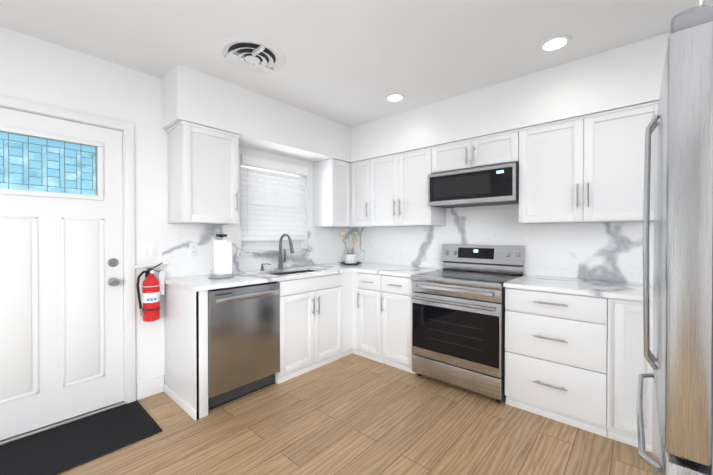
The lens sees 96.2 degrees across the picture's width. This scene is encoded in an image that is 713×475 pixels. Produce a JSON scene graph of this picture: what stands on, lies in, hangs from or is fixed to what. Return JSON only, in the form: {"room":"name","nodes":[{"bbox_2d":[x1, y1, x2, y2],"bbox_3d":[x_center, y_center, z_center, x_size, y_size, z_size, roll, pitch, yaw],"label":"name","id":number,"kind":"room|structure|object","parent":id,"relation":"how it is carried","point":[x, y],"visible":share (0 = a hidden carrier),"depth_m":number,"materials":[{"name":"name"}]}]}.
{"room":"kitchen","nodes":[
{"label":"kitchen","id":0,"kind":"room"},
{"bbox_2d":[0,26,345,399],"bbox_3d":[-1.869,-0.014,2.377,0.140,2.540,5.480,0,1,41],"label":"wall","id":1,"kind":"structure","parent":0,"point":[34,69],"depth_m":2.46,"materials":[{"name":"paint"}]},
{"bbox_2d":[0,107,123,440],"bbox_3d":[-2.019,0.222,2.095,0.112,2.030,0.815,0,1,41],"label":"entry door","id":2,"kind":"structure","parent":1,"relation":"in","point":[61,315],"depth_m":2.15,"materials":[{"name":"white wood"}]},
{"bbox_2d":[0,132,96,194],"bbox_3d":[-2.045,-0.474,2.113,0.008,0.348,0.514,0,1,41],"label":"window glass","id":3,"kind":"structure","parent":2,"relation":"attached to","point":[34,164],"depth_m":2.11,"materials":[{"name":"blue glass"}]},
{"bbox_2d":[0,95,135,445],"bbox_3d":[-2.064,0.198,2.135,0.170,2.122,0.955,0,1,41],"label":"door frame","id":4,"kind":"structure","parent":1,"relation":"attached to","point":[27,106],"depth_m":2.40,"materials":[{"name":"white painted wood"}]},
{"bbox_2d":[140,243,156,258],"bbox_3d":[-1.640,0.105,2.523,0.010,0.116,0.116,0,1,41],"label":"switch plate","id":5,"kind":"object","parent":1,"relation":"attached to","point":[148,250],"visible":1,"depth_m":2.52,"materials":[{"name":"white plastic"}]},
{"bbox_2d":[137,375,163,399],"bbox_3d":[-1.125,1.209,0.239,3.820,0.130,2.964,0,1,41],"label":"baseboard","id":6,"kind":"structure","parent":1,"relation":"attached to","point":[149,387],"depth_m":2.53,"materials":[{"name":"white wood"}]},
{"bbox_2d":[134,262,168,321],"bbox_3d":[-1.585,0.420,2.490,0.134,0.446,0.231,0,1,41],"label":"fire extinguisher","id":7,"kind":"object","parent":1,"relation":"attached to","point":[153,289],"visible":1,"depth_m":2.44,"materials":[{"name":"red painted metal"},{"name":"black plastic"},{"name":"black rubber"}]},
{"bbox_2d":[166,121,239,223],"bbox_3d":[-1.280,-0.499,2.686,0.321,0.759,0.450,0,1,41],"label":"upper cabinet","id":8,"kind":"object","parent":1,"relation":"attached to","point":[203,162],"depth_m":2.55,"materials":[{"name":"white wood"}]},
{"bbox_2d":[162,223,349,278],"bbox_3d":[-0.831,0.101,3.416,0.038,0.450,2.220,0,1,41],"label":"backsplash","id":9,"kind":"structure","parent":1,"relation":"attached to","point":[325,244],"depth_m":3.03,"materials":[{"name":"stone"}]},
{"bbox_2d":[189,243,197,255],"bbox_3d":[-1.409,0.103,2.765,0.008,0.114,0.070,0,1,41],"label":"outlet","id":10,"kind":"object","parent":9,"relation":"attached to","point":[193,249],"visible":1,"depth_m":2.76,"materials":[{"name":"white plastic"}]},
{"bbox_2d":[240,154,307,250],"bbox_3d":[-0.895,-0.333,3.462,0.120,0.961,0.842,0,1,41],"label":"window","id":11,"kind":"structure","parent":1,"relation":"in","point":[263,245],"depth_m":3.50,"materials":[{"name":"white plastic"}]},
{"bbox_2d":[241,155,307,240],"bbox_3d":[-0.864,-0.387,3.434,0.094,0.842,0.824,0,1,41],"label":"window blind","id":12,"kind":"object","parent":11,"relation":"attached to","point":[267,219],"visible":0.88,"depth_m":3.40,"materials":[{"name":"white plastic"}]},
{"bbox_2d":[241,249,307,252],"bbox_3d":[-0.873,0.141,3.446,0.088,0.012,0.830,0,1,41],"label":"window sill","id":13,"kind":"structure","parent":1,"relation":"attached to","point":[269,250],"depth_m":3.35,"materials":[{"name":"stone"}]},
{"bbox_2d":[313,159,349,227],"bbox_3d":[-0.261,-0.509,3.795,0.380,0.759,0.330,0,1,41],"label":"upper cabinet","id":14,"kind":"object","parent":1,"relation":"attached to","point":[331,177],"depth_m":3.70,"materials":[{"name":"white wood"}]},
{"bbox_2d":[57,353,651,474],"bbox_3d":[-0.385,1.292,1.078,4.100,0.050,5.480,0,1,41],"label":"floor","id":15,"kind":"structure","parent":0,"point":[352,414],"depth_m":2.02,"materials":[{"name":"brown wood"}]},
{"bbox_2d":[0,401,162,474],"bbox_3d":[-1.776,1.255,1.912,0.560,0.010,0.930,0,1,41],"label":"door mat","id":16,"kind":"object","parent":15,"relation":"on","point":[62,448],"visible":1,"depth_m":1.95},
{"bbox_2d":[208,282,279,410],"bbox_3d":[-1.050,0.817,2.662,0.659,0.874,0.596,0,1,41],"label":"dishwasher","id":17,"kind":"object","parent":15,"relation":"on","point":[244,340],"visible":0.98,"depth_m":2.45,"materials":[{"name":"grey metal"}]},
{"bbox_2d":[275,284,343,383],"bbox_3d":[-0.629,0.904,3.206,0.626,0.690,0.768,0,1,41],"label":"base cabinet","id":18,"kind":"object","parent":15,"relation":"on","point":[311,317],"depth_m":2.96,"materials":[{"name":"white wood"}]},
{"bbox_2d":[312,272,355,354],"bbox_3d":[-0.069,0.801,3.854,0.606,0.886,0.606,0,1,41],"label":"base cabinet","id":19,"kind":"object","parent":15,"relation":"on","point":[347,280],"depth_m":3.35,"materials":[{"name":"white wood"}]},
{"bbox_2d":[164,263,375,291],"bbox_3d":[-0.595,0.344,3.226,0.646,0.030,2.243,0,1,41],"label":"countertop","id":20,"kind":"structure","parent":19,"relation":"on","point":[199,282],"depth_m":2.67,"materials":[{"name":"stone"}]},
{"bbox_2d":[208,234,233,278],"bbox_3d":[-1.129,0.152,2.672,0.204,0.361,0.204,0,1,41],"label":"paper towel holder","id":21,"kind":"object","parent":20,"relation":"on","point":[222,259],"visible":1,"depth_m":2.62,"materials":[{"name":"white paper"}]},
{"bbox_2d":[278,234,294,268],"bbox_3d":[-0.709,0.144,3.296,0.255,0.368,0.101,0,1,41],"label":"faucet","id":22,"kind":"object","parent":20,"relation":"on","point":[281,261],"visible":1,"depth_m":3.33,"materials":[{"name":"silver metal"}]},
{"bbox_2d":[272,270,314,281],"bbox_3d":[-0.611,0.457,3.171,0.394,0.193,0.674,0,1,41],"label":"sink basin","id":23,"kind":"object","parent":20,"relation":"in","point":[292,272],"visible":0.02,"depth_m":3.39,"materials":[{"name":"silver metal"}]},
{"bbox_2d":[324,262,363,265],"bbox_3d":[-0.047,0.340,3.802,0.330,0.030,0.653,0,1,41],"label":"countertop","id":24,"kind":"structure","parent":19,"relation":"on","point":[328,264],"depth_m":3.84,"materials":[{"name":"stone"}]},
{"bbox_2d":[339,232,361,264],"bbox_3d":[-0.065,0.126,3.862,0.270,0.395,0.324,0,1,41],"label":"vase","id":25,"kind":"object","parent":24,"relation":"on","point":[350,257],"visible":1,"depth_m":3.81,"materials":[{"name":"white ceramic"}]},
{"bbox_2d":[356,272,371,359],"bbox_3d":[0.356,0.804,3.465,0.366,0.886,0.626,0,1,41],"label":"base cabinet","id":26,"kind":"object","parent":15,"relation":"on","point":[363,280],"depth_m":3.30,"materials":[{"name":"white wood"}]},
{"bbox_2d":[372,273,415,373],"bbox_3d":[0.563,0.806,3.283,0.429,0.886,0.626,0,1,41],"label":"base cabinet","id":27,"kind":"object","parent":15,"relation":"on","point":[391,295],"depth_m":3.07,"materials":[{"name":"white wood"}]},
{"bbox_2d":[352,263,442,276],"bbox_3d":[0.454,0.343,3.360,0.706,0.030,0.653,0,1,41],"label":"countertop","id":28,"kind":"structure","parent":27,"relation":"on","point":[384,269],"depth_m":3.28,"materials":[{"name":"stone"}]},
{"bbox_2d":[411,244,524,402],"bbox_3d":[0.975,0.663,2.832,0.764,1.180,0.726,0,1,41],"label":"range","id":29,"kind":"object","parent":15,"relation":"on","point":[458,320],"visible":0.98,"depth_m":2.63,"materials":[{"name":"grey metal"}]},
{"bbox_2d":[505,287,603,435],"bbox_3d":[1.535,0.813,2.419,0.602,0.886,0.634,0,1,41],"label":"base cabinet","id":30,"kind":"object","parent":15,"relation":"on","point":[578,361],"depth_m":2.17,"materials":[{"name":"white wood"}]},
{"bbox_2d":[503,275,652,301],"bbox_3d":[1.636,0.352,2.320,0.886,0.030,0.646,0,1,41],"label":"countertop","id":31,"kind":"structure","parent":30,"relation":"on","point":[617,290],"depth_m":2.21,"materials":[{"name":"stone"}]},
{"bbox_2d":[604,297,652,451],"bbox_3d":[1.864,0.816,2.128,0.276,0.886,0.634,0,1,41],"label":"base cabinet","id":32,"kind":"object","parent":15,"relation":"on","point":[624,359],"depth_m":1.93,"materials":[{"name":"white wood"}]},
{"bbox_2d":[636,5,712,474],"bbox_3d":[1.336,0.363,0.865,0.869,1.812,0.910,0,1,41],"label":"refrigerator","id":33,"kind":"object","parent":15,"relation":"on","point":[679,359],"visible":1,"depth_m":0.76,"materials":[{"name":"grey metal"}]},
{"bbox_2d":[699,0,705,5],"bbox_3d":[1.156,-0.870,0.860,0.280,0.762,0.430,0,1,41],"label":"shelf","id":34,"kind":"object","parent":33,"relation":"on","point":[701,2],"depth_m":1.10,"materials":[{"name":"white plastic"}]},
{"bbox_2d":[0,0,712,127],"bbox_3d":[-0.385,-1.312,1.056,4.100,0.080,5.480,0,1,41],"label":"ceiling","id":35,"kind":"structure","parent":0,"point":[351,63],"depth_m":2.04,"materials":[{"name":"paint"}]},
{"bbox_2d":[216,35,285,72],"bbox_3d":[-0.736,-1.266,2.260,0.470,0.037,0.470,0,1,41],"label":"ceiling vent","id":36,"kind":"object","parent":35,"relation":"in","point":[251,54],"visible":1,"depth_m":2.21,"materials":[{"name":"white painted metal"}]},
{"bbox_2d":[384,93,405,102],"bbox_3d":[0.355,-1.285,2.951,0.196,0.007,0.196,0,1,41],"label":"recessed light","id":37,"kind":"object","parent":35,"relation":"in","point":[395,98],"visible":1,"depth_m":2.95,"materials":[{"name":"white plastic"}]},
{"bbox_2d":[538,35,572,52],"bbox_3d":[1.313,-1.278,2.118,0.196,0.007,0.196,0,1,41],"label":"recessed light","id":38,"kind":"object","parent":35,"relation":"in","point":[556,43],"visible":1,"depth_m":2.11,"materials":[{"name":"white plastic"}]},
{"bbox_2d":[161,32,669,162],"bbox_3d":[0.308,-1.082,2.417,3.060,0.404,2.245,0,1,41],"label":"soffit","id":39,"kind":"structure","parent":0,"point":[628,75],"depth_m":2.63,"materials":[{"name":"paint"}]},
{"bbox_2d":[354,221,653,227],"bbox_3d":[1.435,-0.019,3.022,3.960,2.540,0.140,0,1,41],"label":"wall","id":40,"kind":"structure","parent":0,"point":[550,223],"depth_m":2.70,"materials":[{"name":"paint"}]},
{"bbox_2d":[350,158,373,227],"bbox_3d":[0.145,-0.509,3.805,0.374,0.759,0.381,0,1,41],"label":"upper cabinet","id":41,"kind":"object","parent":40,"relation":"attached to","point":[361,172],"depth_m":3.71,"materials":[{"name":"white wood"}]},
{"bbox_2d":[374,147,445,226],"bbox_3d":[0.525,-0.506,3.508,0.822,0.759,0.322,0,1,41],"label":"upper cabinet","id":42,"kind":"object","parent":40,"relation":"attached to","point":[400,179],"depth_m":3.33,"materials":[{"name":"white wood"}]},
{"bbox_2d":[430,141,464,173],"bbox_3d":[1.003,-0.755,3.084,0.450,0.255,0.322,0,1,41],"label":"upper cabinet","id":43,"kind":"object","parent":40,"relation":"attached to","point":[447,157],"depth_m":3.01,"materials":[{"name":"white wood"}]},
{"bbox_2d":[462,129,517,168],"bbox_3d":[1.253,-0.753,2.864,0.449,0.255,0.322,0,1,41],"label":"upper cabinet","id":44,"kind":"object","parent":40,"relation":"attached to","point":[499,148],"depth_m":2.75,"materials":[{"name":"white wood"}]},
{"bbox_2d":[428,163,518,207],"bbox_3d":[1.098,-0.450,2.942,0.773,0.300,0.388,0,1,41],"label":"microwave","id":45,"kind":"object","parent":44,"relation":"attached to","point":[489,185],"visible":0.98,"depth_m":2.76,"materials":[{"name":"grey metal"}]},
{"bbox_2d":[350,204,653,283],"bbox_3d":[1.039,-0.012,3.267,3.038,0.679,0.012,0,1,41],"label":"backsplash","id":46,"kind":"structure","parent":40,"relation":"attached to","point":[611,251],"depth_m":2.82,"materials":[{"name":"stone"}]},
{"bbox_2d":[518,101,658,223],"bbox_3d":[1.747,-0.497,2.430,0.865,0.759,0.322,0,1,41],"label":"upper cabinet","id":47,"kind":"object","parent":40,"relation":"attached to","point":[586,169],"depth_m":2.30,"materials":[{"name":"white wood"}]}
]}

